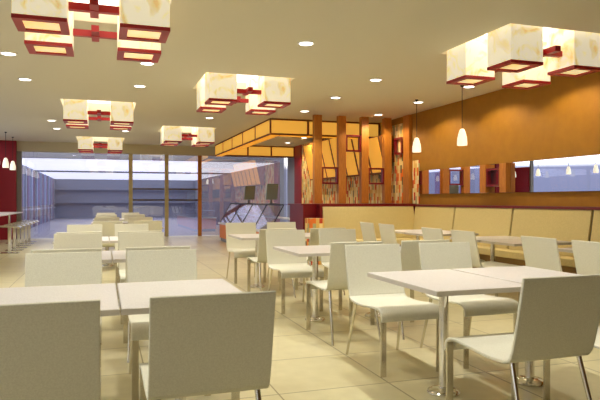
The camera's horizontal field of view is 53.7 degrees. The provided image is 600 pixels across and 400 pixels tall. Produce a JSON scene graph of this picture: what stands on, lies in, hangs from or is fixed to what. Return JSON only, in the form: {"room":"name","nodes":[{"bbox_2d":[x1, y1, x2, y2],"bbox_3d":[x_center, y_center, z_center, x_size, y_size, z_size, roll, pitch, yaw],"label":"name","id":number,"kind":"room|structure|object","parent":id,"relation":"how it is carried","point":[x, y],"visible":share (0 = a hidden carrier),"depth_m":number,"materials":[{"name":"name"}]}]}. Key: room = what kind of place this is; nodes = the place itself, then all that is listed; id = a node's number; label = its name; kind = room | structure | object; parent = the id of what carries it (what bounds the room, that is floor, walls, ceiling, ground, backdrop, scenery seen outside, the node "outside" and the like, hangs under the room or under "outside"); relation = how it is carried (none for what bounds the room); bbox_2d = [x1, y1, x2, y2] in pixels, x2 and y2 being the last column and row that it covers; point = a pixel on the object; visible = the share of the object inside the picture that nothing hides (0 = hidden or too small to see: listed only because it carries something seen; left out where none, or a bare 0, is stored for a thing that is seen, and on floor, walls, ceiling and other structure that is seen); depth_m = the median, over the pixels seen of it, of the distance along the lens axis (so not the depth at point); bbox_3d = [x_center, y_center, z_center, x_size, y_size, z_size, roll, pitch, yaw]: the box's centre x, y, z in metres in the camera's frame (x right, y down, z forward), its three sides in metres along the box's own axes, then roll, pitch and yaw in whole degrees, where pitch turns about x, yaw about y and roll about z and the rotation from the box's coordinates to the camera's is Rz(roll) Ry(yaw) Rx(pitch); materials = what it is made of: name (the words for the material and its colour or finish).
{"room":"eatery","nodes":[
{"label":"eatery","id":0,"kind":"room"},
{"bbox_2d":[0,140,16,239],"bbox_3d":[-9.043,-0.300,17.990,0.800,3.000,0.350,0,0,-18],"label":"wall","id":1,"kind":"structure","parent":0,"point":[8,178],"depth_m":17.88,"materials":[{"name":"red paint"}]},
{"bbox_2d":[17,141,272,157],"bbox_3d":[-4.583,-1.645,19.553,8.650,0.310,0.200,0,0,-18],"label":"wall","id":2,"kind":"structure","parent":0,"point":[24,146],"depth_m":19.16,"materials":[{"name":"beige paint"}]},
{"bbox_2d":[17,151,21,238],"bbox_3d":[-8.595,-0.145,18.134,0.140,2.690,0.160,0,0,-18],"label":"trim","id":3,"kind":"structure","parent":2,"relation":"attached to","point":[19,153],"depth_m":18.06,"materials":[{"name":"brown"}]},
{"bbox_2d":[129,154,132,212],"bbox_3d":[-5.483,-0.145,19.169,0.120,2.690,0.100,0,0,-18],"label":"trim","id":4,"kind":"structure","parent":2,"relation":"attached to","point":[130,155],"depth_m":19.12,"materials":[{"name":"beige wood"}]},
{"bbox_2d":[165,155,168,235],"bbox_3d":[-4.402,-0.145,19.529,0.120,2.690,0.100,0,0,-18],"label":"trim","id":5,"kind":"structure","parent":2,"relation":"attached to","point":[166,156],"depth_m":19.49,"materials":[{"name":"beige wood"}]},
{"bbox_2d":[133,199,197,200],"bbox_3d":[-4.444,0.000,19.578,2.110,0.050,0.040,0,0,-18],"label":"trim","id":6,"kind":"structure","parent":5,"relation":"attached to","point":[133,199],"depth_m":19.54,"materials":[{"name":"brown"}]},
{"bbox_2d":[198,155,201,235],"bbox_3d":[-3.367,-0.145,19.873,0.120,2.690,0.100,0,0,-18],"label":"trim","id":7,"kind":"structure","parent":2,"relation":"attached to","point":[199,156],"depth_m":19.82,"materials":[{"name":"orange wood"}]},
{"bbox_2d":[0,0,599,146],"bbox_3d":[-1.221,-1.910,8.499,9.650,0.220,23.300,0,0,-18],"label":"ceiling","id":8,"kind":"structure","parent":0,"point":[400,43],"depth_m":7.64,"materials":[{"name":"beige paint"}]},
{"bbox_2d":[11,0,172,62],"bbox_3d":[-1.860,-1.730,5.367,1.336,0.620,1.336,0,0,-18],"label":"ceiling light","id":9,"kind":"object","parent":8,"relation":"hanging from","point":[47,25],"visible":1,"depth_m":5.01,"materials":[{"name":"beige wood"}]},
{"bbox_2d":[23,21,60,30],"bbox_3d":[-2.116,-1.440,4.855,0.276,0.008,0.276,0,0,-18],"label":"diffuser","id":10,"kind":"object","parent":9,"relation":"attached to","point":[27,25],"depth_m":4.90,"materials":[{"name":"yellow glass"}]},
{"bbox_2d":[34,46,65,52],"bbox_3d":[-2.372,-1.440,5.624,0.276,0.008,0.276,0,0,-18],"label":"diffuser","id":11,"kind":"object","parent":9,"relation":"attached to","point":[37,49],"depth_m":5.65,"materials":[{"name":"yellow glass"}]},
{"bbox_2d":[124,53,152,59],"bbox_3d":[-1.603,-1.440,5.880,0.276,0.008,0.276,0,0,-18],"label":"diffuser","id":12,"kind":"object","parent":9,"relation":"attached to","point":[127,56],"depth_m":5.92,"materials":[{"name":"yellow glass"}]},
{"bbox_2d":[127,30,160,38],"bbox_3d":[-1.348,-1.440,5.111,0.276,0.008,0.276,0,0,-18],"label":"diffuser","id":13,"kind":"object","parent":9,"relation":"attached to","point":[131,34],"depth_m":5.14,"materials":[{"name":"yellow"}]},
{"bbox_2d":[60,99,136,130],"bbox_3d":[-3.855,-1.730,11.364,1.336,0.620,1.336,0,0,-18],"label":"cluster","id":14,"kind":"object","parent":8,"relation":"hanging from","point":[75,112],"visible":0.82,"depth_m":10.94,"materials":[{"name":"beige glass"}]},
{"bbox_2d":[76,136,124,153],"bbox_3d":[-5.923,-1.730,17.579,1.336,0.620,1.336,0,0,-18],"label":"cluster","id":15,"kind":"object","parent":8,"relation":"hanging from","point":[85,144],"visible":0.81,"depth_m":17.13,"materials":[{"name":"beige glass"}]},
{"bbox_2d":[158,126,215,146],"bbox_3d":[-2.905,-1.730,15.190,1.336,0.620,1.336,0,0,-18],"label":"cluster","id":16,"kind":"object","parent":8,"relation":"hanging from","point":[170,135],"visible":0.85,"depth_m":14.76,"materials":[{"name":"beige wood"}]},
{"bbox_2d":[192,72,294,115],"bbox_3d":[-0.906,-1.730,9.184,1.336,0.620,1.336,0,0,-18],"label":"cluster","id":17,"kind":"object","parent":8,"relation":"hanging from","point":[215,91],"visible":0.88,"depth_m":8.77,"materials":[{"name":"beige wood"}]},
{"bbox_2d":[215,118,378,157],"bbox_3d":[-0.464,-1.611,16.590,2.644,0.369,6.724,0,0,-18],"label":"canopy","id":18,"kind":"object","parent":8,"relation":"hanging from","point":[239,145],"visible":0.91,"depth_m":13.78,"materials":[{"name":"yellow"}]},
{"bbox_2d":[412,99,420,152],"bbox_3d":[2.089,-1.327,10.602,0.156,0.945,0.156,0,0,-18],"label":"pendant lamp","id":19,"kind":"object","parent":8,"relation":"hanging from","point":[416,148],"visible":1,"depth_m":10.56,"materials":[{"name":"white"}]},
{"bbox_2d":[457,85,466,145],"bbox_3d":[2.541,-1.327,9.277,0.156,0.945,0.156,0,0,-18],"label":"pendant lamp","id":20,"kind":"object","parent":8,"relation":"hanging from","point":[462,138],"visible":0.98,"depth_m":9.24,"materials":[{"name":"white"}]},
{"bbox_2d":[440,23,599,89],"bbox_3d":[2.562,-1.730,6.870,1.336,0.620,1.336,0,0,-18],"label":"ceiling light","id":21,"kind":"object","parent":8,"relation":"hanging from","point":[526,56],"visible":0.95,"depth_m":6.47,"materials":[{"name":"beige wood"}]},
{"bbox_2d":[459,79,482,83],"bbox_3d":[2.050,-1.440,7.127,0.276,0.008,0.276,0,0,-18],"label":"diffuser","id":22,"kind":"object","parent":21,"relation":"attached to","point":[465,81],"depth_m":7.17,"materials":[{"name":"beige glass"}]},
{"bbox_2d":[500,64,528,69],"bbox_3d":[2.305,-1.440,6.358,0.276,0.008,0.276,0,0,-18],"label":"diffuser","id":23,"kind":"object","parent":21,"relation":"attached to","point":[510,66],"depth_m":6.39,"materials":[{"name":"beige glass"}]},
{"bbox_2d":[560,69,587,74],"bbox_3d":[3.074,-1.440,6.614,0.276,0.008,0.276,0,0,-18],"label":"diffuser","id":24,"kind":"object","parent":21,"relation":"attached to","point":[573,71],"depth_m":6.66,"materials":[{"name":"beige"}]},
{"bbox_2d":[0,235,599,399],"bbox_3d":[-1.221,1.260,8.499,9.650,0.120,23.300,0,0,-18],"label":"floor","id":25,"kind":"structure","parent":0,"point":[306,365],"depth_m":4.57,"materials":[{"name":"beige tile"}]},
{"bbox_2d":[0,225,21,253],"bbox_3d":[-6.540,0.889,13.369,0.448,0.622,0.340,0,0,-18],"label":"bar stool","id":26,"kind":"object","parent":25,"relation":"on","point":[2,226],"visible":1,"depth_m":13.34,"materials":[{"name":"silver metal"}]},
{"bbox_2d":[5,224,25,250],"bbox_3d":[-6.780,0.889,14.090,0.448,0.622,0.340,0,0,-18],"label":"bar stool","id":27,"kind":"object","parent":25,"relation":"on","point":[22,225],"visible":0.91,"depth_m":14.06,"materials":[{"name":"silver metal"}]},
{"bbox_2d":[0,299,100,399],"bbox_3d":[-1.025,0.776,2.305,0.472,0.854,0.657,0,0,-18],"label":"chair","id":28,"kind":"object","parent":25,"relation":"on","point":[49,350],"visible":1,"depth_m":2.05,"materials":[{"name":"beige plastic"}]},
{"bbox_2d":[0,283,119,316],"bbox_3d":[-1.249,0.845,2.978,0.632,0.710,0.880,0,0,-18],"label":"cafe table","id":29,"kind":"object","parent":25,"relation":"on","point":[106,293],"visible":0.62,"depth_m":3.07,"materials":[{"name":"laminate"}]},
{"bbox_2d":[25,251,101,366],"bbox_3d":[-1.473,0.776,3.650,0.472,0.854,0.657,0,0,-18],"label":"chair","id":30,"kind":"object","parent":25,"relation":"on","point":[60,268],"visible":0.37,"depth_m":3.92,"materials":[{"name":"beige plastic"}]},
{"bbox_2d":[31,248,101,344],"bbox_3d":[-1.767,0.776,4.535,0.472,0.854,0.657,0,0,-18],"label":"chair","id":31,"kind":"object","parent":25,"relation":"on","point":[79,249],"visible":0.07,"depth_m":4.23,"materials":[{"name":"beige plastic"}]},
{"bbox_2d":[54,233,101,248],"bbox_3d":[-2.215,0.776,5.880,0.472,0.854,0.657,0,0,-18],"label":"chair","id":32,"kind":"object","parent":25,"relation":"on","point":[78,240],"visible":0.17,"depth_m":6.16,"materials":[{"name":"beige plastic"}]},
{"bbox_2d":[67,224,101,231],"bbox_3d":[-2.957,0.776,8.110,0.472,0.854,0.657,0,0,-18],"label":"chair","id":33,"kind":"object","parent":25,"relation":"on","point":[94,227],"visible":0.16,"depth_m":8.40,"materials":[{"name":"beige plastic"}]},
{"bbox_2d":[93,221,122,246],"bbox_3d":[-3.279,0.776,10.092,0.472,0.854,0.657,0,0,-18],"label":"chair","id":34,"kind":"object","parent":25,"relation":"on","point":[108,227],"visible":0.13,"depth_m":9.82,"materials":[{"name":"beige plastic"}]},
{"bbox_2d":[112,250,125,262],"bbox_3d":[-1.384,0.845,5.410,0.632,0.710,0.880,0,0,-18],"label":"cafe table","id":35,"kind":"object","parent":25,"relation":"on","point":[119,256],"visible":0.15,"depth_m":5.13,"materials":[{"name":"white laminate"}]},
{"bbox_2d":[115,224,147,288],"bbox_3d":[-2.350,0.776,8.312,0.472,0.854,0.657,0,0,-18],"label":"chair","id":36,"kind":"object","parent":25,"relation":"on","point":[118,227],"visible":0.17,"depth_m":8.57,"materials":[{"name":"beige plastic"}]},
{"bbox_2d":[117,231,160,307],"bbox_3d":[-1.902,0.776,6.967,0.472,0.854,0.657,0,0,-18],"label":"chair","id":37,"kind":"object","parent":25,"relation":"on","point":[118,275],"visible":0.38,"depth_m":6.67,"materials":[{"name":"beige plastic"}]},
{"bbox_2d":[119,232,163,323],"bbox_3d":[-1.608,0.776,6.082,0.472,0.854,0.657,0,0,-18],"label":"chair","id":38,"kind":"object","parent":25,"relation":"on","point":[137,239],"visible":0.41,"depth_m":6.34,"materials":[{"name":"beige plastic"}]},
{"bbox_2d":[133,221,161,231],"bbox_3d":[-2.667,0.776,10.296,0.472,0.854,0.657,0,0,-18],"label":"chair","id":39,"kind":"object","parent":25,"relation":"on","point":[152,225],"visible":0.12,"depth_m":10.03,"materials":[{"name":"beige plastic"}]},
{"bbox_2d":[123,246,189,362],"bbox_3d":[-1.160,0.776,4.737,0.472,0.854,0.657,0,0,-18],"label":"chair","id":40,"kind":"object","parent":25,"relation":"on","point":[126,323],"visible":0.2,"depth_m":4.43,"materials":[{"name":"beige plastic"}]},
{"bbox_2d":[127,249,210,399],"bbox_3d":[-0.866,0.776,3.853,0.472,0.854,0.657,0,0,-18],"label":"chair","id":41,"kind":"object","parent":25,"relation":"on","point":[176,264],"visible":0.48,"depth_m":4.09,"materials":[{"name":"beige plastic"}]},
{"bbox_2d":[117,279,241,399],"bbox_3d":[-0.642,0.845,3.180,0.632,0.710,0.880,0,0,-18],"label":"cafe table","id":42,"kind":"object","parent":25,"relation":"on","point":[134,297],"visible":0.56,"depth_m":3.21,"materials":[{"name":"white laminate"}]},
{"bbox_2d":[139,291,275,399],"bbox_3d":[-0.418,0.776,2.507,0.472,0.854,0.657,0,0,-18],"label":"chair","id":43,"kind":"object","parent":25,"relation":"on","point":[200,344],"visible":1,"depth_m":2.24,"materials":[{"name":"beige plastic"}]},
{"bbox_2d":[226,222,265,283],"bbox_3d":[-0.813,0.776,8.823,0.472,0.854,0.657,0,0,-18],"label":"chair","id":44,"kind":"object","parent":25,"relation":"on","point":[240,248],"visible":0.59,"depth_m":9.03,"materials":[{"name":"beige plastic"}]},
{"bbox_2d":[228,234,264,287],"bbox_3d":[-0.589,0.845,8.151,0.632,0.710,0.880,0,0,-18],"label":"cafe table","id":45,"kind":"object","parent":25,"relation":"on","point":[255,237],"visible":0.68,"depth_m":8.12,"materials":[{"name":"silver metal"}]},
{"bbox_2d":[218,203,289,241],"bbox_3d":[-1.131,0.644,15.037,0.890,1.112,5.490,0,0,-18],"label":"display counter","id":46,"kind":"object","parent":25,"relation":"on","point":[222,224],"depth_m":15.68,"materials":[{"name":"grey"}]},
{"bbox_2d":[218,222,266,231],"bbox_3d":[-1.131,0.680,15.037,0.890,0.040,5.490,0,0,-18],"label":"countertop","id":47,"kind":"structure","parent":46,"relation":"on","point":[258,226],"depth_m":15.32,"materials":[{"name":"white"}]},
{"bbox_2d":[244,186,254,202],"bbox_3d":[-1.365,-0.143,15.781,0.320,0.464,0.169,0,0,-38],"label":"screen","id":48,"kind":"object","parent":46,"relation":"on","point":[249,193],"visible":0.94,"depth_m":15.74,"materials":[{"name":"grey"}]},
{"bbox_2d":[236,213,289,219],"bbox_3d":[-0.931,0.410,15.104,0.330,0.020,5.410,0,0,-18],"label":"shelf","id":49,"kind":"object","parent":46,"relation":"attached to","point":[286,218],"depth_m":14.51,"materials":[{"name":"white"}]},
{"bbox_2d":[265,184,277,203],"bbox_3d":[-0.676,-0.143,13.745,0.320,0.464,0.169,0,0,-38],"label":"screen","id":50,"kind":"object","parent":46,"relation":"on","point":[271,189],"visible":1,"depth_m":13.70,"materials":[{"name":"grey"}]},
{"bbox_2d":[247,229,296,297],"bbox_3d":[-0.365,0.776,7.479,0.472,0.854,0.657,0,0,-18],"label":"chair","id":51,"kind":"object","parent":25,"relation":"on","point":[262,249],"visible":0.48,"depth_m":7.20,"materials":[{"name":"beige plastic"}]},
{"bbox_2d":[267,222,307,281],"bbox_3d":[-0.196,0.776,9.029,0.472,0.854,0.657,0,0,-18],"label":"chair","id":52,"kind":"object","parent":25,"relation":"on","point":[270,225],"visible":0.18,"depth_m":9.30,"materials":[{"name":"beige plastic"}]},
{"bbox_2d":[266,230,323,313],"bbox_3d":[-0.071,0.776,6.594,0.472,0.854,0.657,0,0,-18],"label":"chair","id":53,"kind":"object","parent":25,"relation":"on","point":[290,266],"visible":0.94,"depth_m":6.79,"materials":[{"name":"beige plastic"}]},
{"bbox_2d":[273,245,329,321],"bbox_3d":[0.153,0.845,5.921,0.632,0.710,0.880,0,0,-18],"label":"cafe table","id":54,"kind":"object","parent":25,"relation":"on","point":[314,251],"visible":0.77,"depth_m":5.89,"materials":[{"name":"silver metal"}]},
{"bbox_2d":[305,218,323,264],"bbox_3d":[0.271,0.770,11.093,0.280,0.860,0.280,0,0,-18],"label":"pedestal","id":55,"kind":"object","parent":25,"relation":"on","point":[309,222],"visible":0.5,"depth_m":10.98,"materials":[{"name":"paper"}]},
{"bbox_2d":[313,115,321,203],"bbox_3d":[0.365,-0.298,12.521,0.170,2.997,0.130,0,0,-18],"label":"wooden post","id":56,"kind":"object","parent":25,"relation":"on","point":[317,119],"visible":0.56,"depth_m":12.46,"materials":[{"name":"orange wood"}]},
{"bbox_2d":[322,167,337,183],"bbox_3d":[0.626,-0.520,12.608,0.374,0.360,0.100,0,0,-18],"label":"square frame","id":57,"kind":"object","parent":56,"relation":"attached to","point":[323,168],"visible":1,"depth_m":12.57,"materials":[{"name":"red paint"}]},
{"bbox_2d":[295,228,345,296],"bbox_3d":[0.252,0.776,7.684,0.472,0.854,0.657,0,0,-18],"label":"chair","id":58,"kind":"object","parent":25,"relation":"on","point":[314,232],"visible":0.27,"depth_m":7.36,"materials":[{"name":"beige plastic"}]},
{"bbox_2d":[319,229,355,309],"bbox_3d":[0.546,0.776,6.799,0.472,0.854,0.657,0,0,-18],"label":"chair","id":59,"kind":"object","parent":25,"relation":"on","point":[326,236],"visible":0.21,"depth_m":7.05,"materials":[{"name":"beige plastic"}]},
{"bbox_2d":[337,116,345,203],"bbox_3d":[0.887,-0.298,12.694,0.170,2.997,0.130,0,0,-18],"label":"wooden post","id":60,"kind":"object","parent":25,"relation":"on","point":[341,120],"visible":0.56,"depth_m":12.63,"materials":[{"name":"orange wood"}]},
{"bbox_2d":[346,135,360,151],"bbox_3d":[1.139,-1.220,12.778,0.354,0.360,0.100,0,0,-18],"label":"square frame","id":61,"kind":"object","parent":60,"relation":"attached to","point":[347,136],"visible":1,"depth_m":12.74,"materials":[{"name":"red paint"}]},
{"bbox_2d":[305,241,382,345],"bbox_3d":[0.377,0.776,5.249,0.472,0.854,0.657,0,0,-18],"label":"chair","id":62,"kind":"object","parent":25,"relation":"on","point":[337,272],"visible":0.56,"depth_m":4.96,"materials":[{"name":"beige plastic"}]},
{"bbox_2d":[288,203,415,229],"bbox_3d":[1.071,0.637,12.205,2.500,1.125,0.875,0,0,-18],"label":"wall","id":63,"kind":"structure","parent":25,"relation":"on","point":[298,213],"depth_m":11.56,"materials":[{"name":"red paint"}]},
{"bbox_2d":[359,117,368,202],"bbox_3d":[1.390,-0.298,12.862,0.170,2.997,0.130,0,0,-18],"label":"wooden post","id":64,"kind":"object","parent":25,"relation":"on","point":[363,121],"visible":0.56,"depth_m":12.80,"materials":[{"name":"orange wood"}]},
{"bbox_2d":[360,222,376,241],"bbox_3d":[1.337,0.776,9.319,0.657,0.854,0.472,0,0,-18],"label":"chair","id":65,"kind":"object","parent":25,"relation":"on","point":[368,231],"visible":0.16,"depth_m":9.21,"materials":[{"name":"beige plastic"}]},
{"bbox_2d":[316,204,422,245],"bbox_3d":[1.429,0.644,11.510,2.120,1.112,0.660,0,0,-18],"label":"banquette","id":66,"kind":"object","parent":25,"relation":"on","point":[348,216],"visible":0.3,"depth_m":11.61,"materials":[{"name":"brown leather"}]},
{"bbox_2d":[322,206,413,238],"bbox_3d":[1.372,0.439,11.649,1.960,0.618,0.197,0,0,-18],"label":"cushion","id":67,"kind":"object","parent":66,"relation":"on","point":[348,217],"depth_m":11.63,"materials":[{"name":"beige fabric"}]},
{"bbox_2d":[382,118,391,202],"bbox_3d":[1.912,-0.298,13.036,0.170,2.997,0.130,0,0,-18],"label":"wooden post","id":68,"kind":"object","parent":25,"relation":"on","point":[386,122],"visible":0.56,"depth_m":12.98,"materials":[{"name":"orange wood"}]},
{"bbox_2d":[379,224,397,243],"bbox_3d":[1.549,0.776,8.683,0.657,0.854,0.472,0,0,-18],"label":"chair","id":69,"kind":"object","parent":25,"relation":"on","point":[387,231],"visible":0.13,"depth_m":8.57,"materials":[{"name":"beige plastic"}]},
{"bbox_2d":[345,244,438,377],"bbox_3d":[0.671,0.776,4.364,0.472,0.854,0.657,0,0,-18],"label":"chair","id":70,"kind":"object","parent":25,"relation":"on","point":[391,301],"visible":0.85,"depth_m":4.55,"materials":[{"name":"beige plastic"}]},
{"bbox_2d":[370,240,449,339],"bbox_3d":[0.994,0.776,5.454,0.472,0.854,0.657,0,0,-18],"label":"chair","id":71,"kind":"object","parent":25,"relation":"on","point":[409,251],"visible":0.17,"depth_m":5.13,"materials":[{"name":"beige plastic"}]},
{"bbox_2d":[367,269,520,397],"bbox_3d":[0.895,0.845,3.692,0.632,0.710,0.880,0,0,-18],"label":"cafe table","id":72,"kind":"object","parent":25,"relation":"on","point":[441,283],"visible":0.81,"depth_m":3.65,"materials":[{"name":"white laminate"}]},
{"bbox_2d":[421,227,485,294],"bbox_3d":[1.944,0.776,7.497,0.657,0.854,0.472,0,0,-18],"label":"chair","id":73,"kind":"object","parent":25,"relation":"on","point":[428,233],"visible":0.27,"depth_m":7.38,"materials":[{"name":"beige plastic"}]},
{"bbox_2d":[419,242,518,368],"bbox_3d":[1.288,0.776,4.569,0.472,0.854,0.657,0,0,-18],"label":"chair","id":74,"kind":"object","parent":25,"relation":"on","point":[445,255],"visible":0.62,"depth_m":4.70,"materials":[{"name":"beige plastic"}]},
{"bbox_2d":[450,230,519,298],"bbox_3d":[2.155,0.776,6.862,0.657,0.854,0.472,0,0,-18],"label":"chair","id":75,"kind":"object","parent":25,"relation":"on","point":[457,235],"visible":0.43,"depth_m":6.70,"materials":[{"name":"beige plastic"}]},
{"bbox_2d":[450,236,520,293],"bbox_3d":[2.502,0.845,7.683,0.880,0.710,0.632,0,0,-18],"label":"cafe table","id":76,"kind":"object","parent":25,"relation":"on","point":[478,238],"visible":0.23,"depth_m":7.66,"materials":[{"name":"silver metal"}]},
{"bbox_2d":[413,204,599,273],"bbox_3d":[3.665,0.645,7.617,0.465,1.110,9.340,0,0,-18],"label":"banquette","id":77,"kind":"object","parent":25,"relation":"on","point":[562,223],"visible":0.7,"depth_m":8.89,"materials":[{"name":"brown leather"}]},
{"bbox_2d":[413,206,455,241],"bbox_3d":[2.544,0.439,11.280,0.187,0.618,1.404,0,0,-18],"label":"cushion","id":78,"kind":"object","parent":77,"relation":"on","point":[440,217],"depth_m":11.16,"materials":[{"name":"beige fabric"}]},
{"bbox_2d":[451,207,514,248],"bbox_3d":[3.020,0.439,9.848,0.187,0.618,1.544,0,0,-18],"label":"cushion","id":79,"kind":"object","parent":77,"relation":"on","point":[484,221],"depth_m":9.69,"materials":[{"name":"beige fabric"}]},
{"bbox_2d":[509,208,592,256],"bbox_3d":[3.516,0.439,8.358,0.187,0.618,1.524,0,0,-18],"label":"cushion","id":80,"kind":"object","parent":77,"relation":"on","point":[562,224],"depth_m":8.23,"materials":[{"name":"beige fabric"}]},
{"bbox_2d":[590,210,599,241],"bbox_3d":[4.009,0.439,6.878,0.187,0.618,1.524,0,0,-18],"label":"cushion","id":81,"kind":"object","parent":77,"relation":"on","point":[595,214],"depth_m":7.54,"materials":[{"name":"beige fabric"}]},
{"bbox_2d":[451,266,579,386],"bbox_3d":[1.512,0.845,3.897,0.632,0.710,0.880,0,0,-18],"label":"cafe table","id":82,"kind":"object","parent":25,"relation":"on","point":[510,273],"visible":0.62,"depth_m":3.89,"materials":[{"name":"white laminate"}]},
{"bbox_2d":[444,274,599,399],"bbox_3d":[1.119,0.776,3.019,0.472,0.854,0.657,0,0,-18],"label":"chair","id":83,"kind":"object","parent":25,"relation":"on","point":[558,316],"visible":1,"depth_m":2.76,"materials":[{"name":"beige plastic"}]},
{"bbox_2d":[480,239,571,265],"bbox_3d":[2.714,0.845,7.047,0.880,0.710,0.632,0,0,-18],"label":"cafe table","id":84,"kind":"object","parent":25,"relation":"on","point":[513,242],"visible":0.17,"depth_m":6.91,"materials":[{"name":"white laminate"}]},
{"bbox_2d":[521,236,561,271],"bbox_3d":[2.547,0.776,5.685,0.657,0.854,0.472,0,0,-18],"label":"chair","id":85,"kind":"object","parent":25,"relation":"on","point":[539,252],"visible":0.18,"depth_m":5.57,"materials":[{"name":"beige plastic"}]},
{"bbox_2d":[543,325,599,399],"bbox_3d":[1.736,0.776,3.224,0.472,0.854,0.657,0,0,-18],"label":"chair","id":86,"kind":"object","parent":25,"relation":"on","point":[546,363],"visible":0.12,"depth_m":3.44,"materials":[{"name":"beige plastic"}]},
{"bbox_2d":[571,240,599,274],"bbox_3d":[2.755,0.776,5.059,0.657,0.854,0.472,0,0,-18],"label":"chair","id":87,"kind":"object","parent":25,"relation":"on","point":[586,254],"visible":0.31,"depth_m":5.05,"materials":[{"name":"beige plastic"}]},
{"bbox_2d":[287,72,599,221],"bbox_3d":[3.248,-0.300,9.986,0.230,3.000,22.900,0,0,-18],"label":"wall","id":88,"kind":"structure","parent":0,"point":[560,118],"depth_m":9.60,"materials":[{"name":"orange paint"}]},
{"bbox_2d":[303,136,381,179],"bbox_3d":[1.067,-1.120,15.537,0.384,1.040,5.090,0,0,-18],"label":"panels","id":89,"kind":"object","parent":88,"relation":"attached to","point":[329,146],"visible":0.48,"depth_m":14.99,"materials":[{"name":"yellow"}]},
{"bbox_2d":[392,123,402,202],"bbox_3d":[2.127,-0.780,13.070,0.007,1.760,0.740,0,0,-18],"label":"trim","id":90,"kind":"structure","parent":88,"relation":"attached to","point":[397,130],"depth_m":13.01,"materials":[{"name":"paper"}]},
{"bbox_2d":[394,137,402,154],"bbox_3d":[2.153,-1.170,12.842,0.075,0.360,0.350,0,0,-18],"label":"square frame","id":91,"kind":"object","parent":88,"relation":"attached to","point":[399,138],"visible":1,"depth_m":12.93,"materials":[{"name":"red paint"}]},
{"bbox_2d":[403,115,411,203],"bbox_3d":[2.275,-0.855,12.529,0.069,1.870,0.260,0,0,-18],"label":"trim","id":92,"kind":"structure","parent":88,"relation":"attached to","point":[407,119],"depth_m":12.46,"materials":[{"name":"orange wood"}]},
{"bbox_2d":[413,160,419,203],"bbox_3d":[2.402,-0.370,12.245,0.007,0.900,0.280,0,0,-18],"label":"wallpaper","id":93,"kind":"structure","parent":88,"relation":"attached to","point":[416,164],"depth_m":12.22,"materials":[{"name":"paper"}]},
{"bbox_2d":[480,165,489,192],"bbox_3d":[3.098,-0.355,9.926,0.088,0.466,0.160,0,0,-18],"label":"upright","id":94,"kind":"object","parent":88,"relation":"attached to","point":[483,189],"visible":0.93,"depth_m":9.89,"materials":[{"name":"orange wood"}]},
{"bbox_2d":[486,168,498,186],"bbox_3d":[3.181,-0.370,9.680,0.080,0.300,0.350,0,0,-18],"label":"square frame","id":95,"kind":"object","parent":88,"relation":"attached to","point":[488,171],"visible":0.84,"depth_m":9.79,"materials":[{"name":"red paint"}]},
{"bbox_2d":[499,163,509,191],"bbox_3d":[3.263,-0.355,9.433,0.088,0.466,0.160,0,0,-18],"label":"upright","id":96,"kind":"object","parent":88,"relation":"attached to","point":[504,168],"visible":1,"depth_m":9.37,"materials":[{"name":"orange wood"}]},
{"bbox_2d":[419,155,599,193],"bbox_3d":[4.368,-0.355,6.302,0.029,0.470,12.200,0,0,-18],"label":"mirror","id":97,"kind":"object","parent":88,"relation":"attached to","point":[581,173],"depth_m":8.95,"materials":[{"name":"white mirror"}]},
{"label":"outside","id":98,"kind":"structure","parent":0,"visible":0},
{"bbox_2d":[24,217,219,238],"bbox_3d":[-8.965,1.260,31.849,12.100,0.120,25.900,0,0,-18],"label":"walkway","id":99,"kind":"structure","parent":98,"point":[178,226],"depth_m":26.81,"materials":[{"name":"grey"}]},
{"bbox_2d":[24,166,52,229],"bbox_3d":[-12.218,-0.075,27.499,0.060,2.550,17.100,0,0,-18],"label":"posts","id":100,"kind":"object","parent":99,"relation":"on","point":[25,167],"visible":0.63,"depth_m":27.43,"materials":[{"name":"blue"}]},
{"bbox_2d":[22,165,54,225],"bbox_3d":[-12.832,-0.080,28.823,0.250,2.560,21.200,0,0,-18],"label":"wall","id":101,"kind":"structure","parent":99,"relation":"on","point":[22,165],"depth_m":27.27,"materials":[{"name":"glass"}]},
{"bbox_2d":[22,166,50,226],"bbox_3d":[-12.555,-0.050,28.441,0.025,2.500,17.500,0,0,-18],"label":"wall panels","id":102,"kind":"object","parent":101,"relation":"attached to","point":[28,170],"visible":0.48,"depth_m":26.59,"materials":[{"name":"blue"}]},
{"bbox_2d":[55,179,194,218],"bbox_3d":[-11.585,-0.080,39.724,9.500,2.560,0.300,0,0,-18],"label":"wall","id":103,"kind":"structure","parent":99,"relation":"on","point":[62,210],"depth_m":39.38,"materials":[{"name":"grey stone"}]},
{"bbox_2d":[55,189,194,202],"bbox_3d":[-11.483,-0.250,39.416,8.900,0.900,0.250,0,0,-18],"label":"rails","id":104,"kind":"object","parent":103,"relation":"attached to","point":[55,189],"visible":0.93,"depth_m":38.98,"materials":[{"name":"grey metal"}]},
{"bbox_2d":[195,163,283,224],"bbox_3d":[-4.055,-0.080,31.743,0.250,2.560,21.200,0,0,-18],"label":"wall","id":105,"kind":"structure","parent":99,"relation":"on","point":[219,191],"depth_m":27.25,"materials":[{"name":"clear glass"}]},
{"bbox_2d":[22,158,273,179],"bbox_3d":[-8.349,-1.430,29.998,9.000,0.140,20.200,0,0,-18],"label":"canopy","id":106,"kind":"object","parent":105,"relation":"on","point":[34,163],"visible":0.71,"depth_m":24.77,"materials":[{"name":"white"}]},
{"bbox_2d":[35,170,229,173],"bbox_3d":[-7.875,-1.329,28.575,9.000,0.059,0.400,0,0,-18],"label":"beam","id":107,"kind":"structure","parent":106,"relation":"attached to","point":[35,170],"depth_m":28.12,"materials":[{"name":"grey"}]},
{"bbox_2d":[22,152,283,162],"bbox_3d":[-5.128,-1.555,20.320,9.500,0.390,0.200,0,0,-18],"label":"fascia","id":108,"kind":"object","parent":106,"relation":"attached to","point":[49,155],"visible":0.33,"depth_m":20.19,"materials":[{"name":"blue"}]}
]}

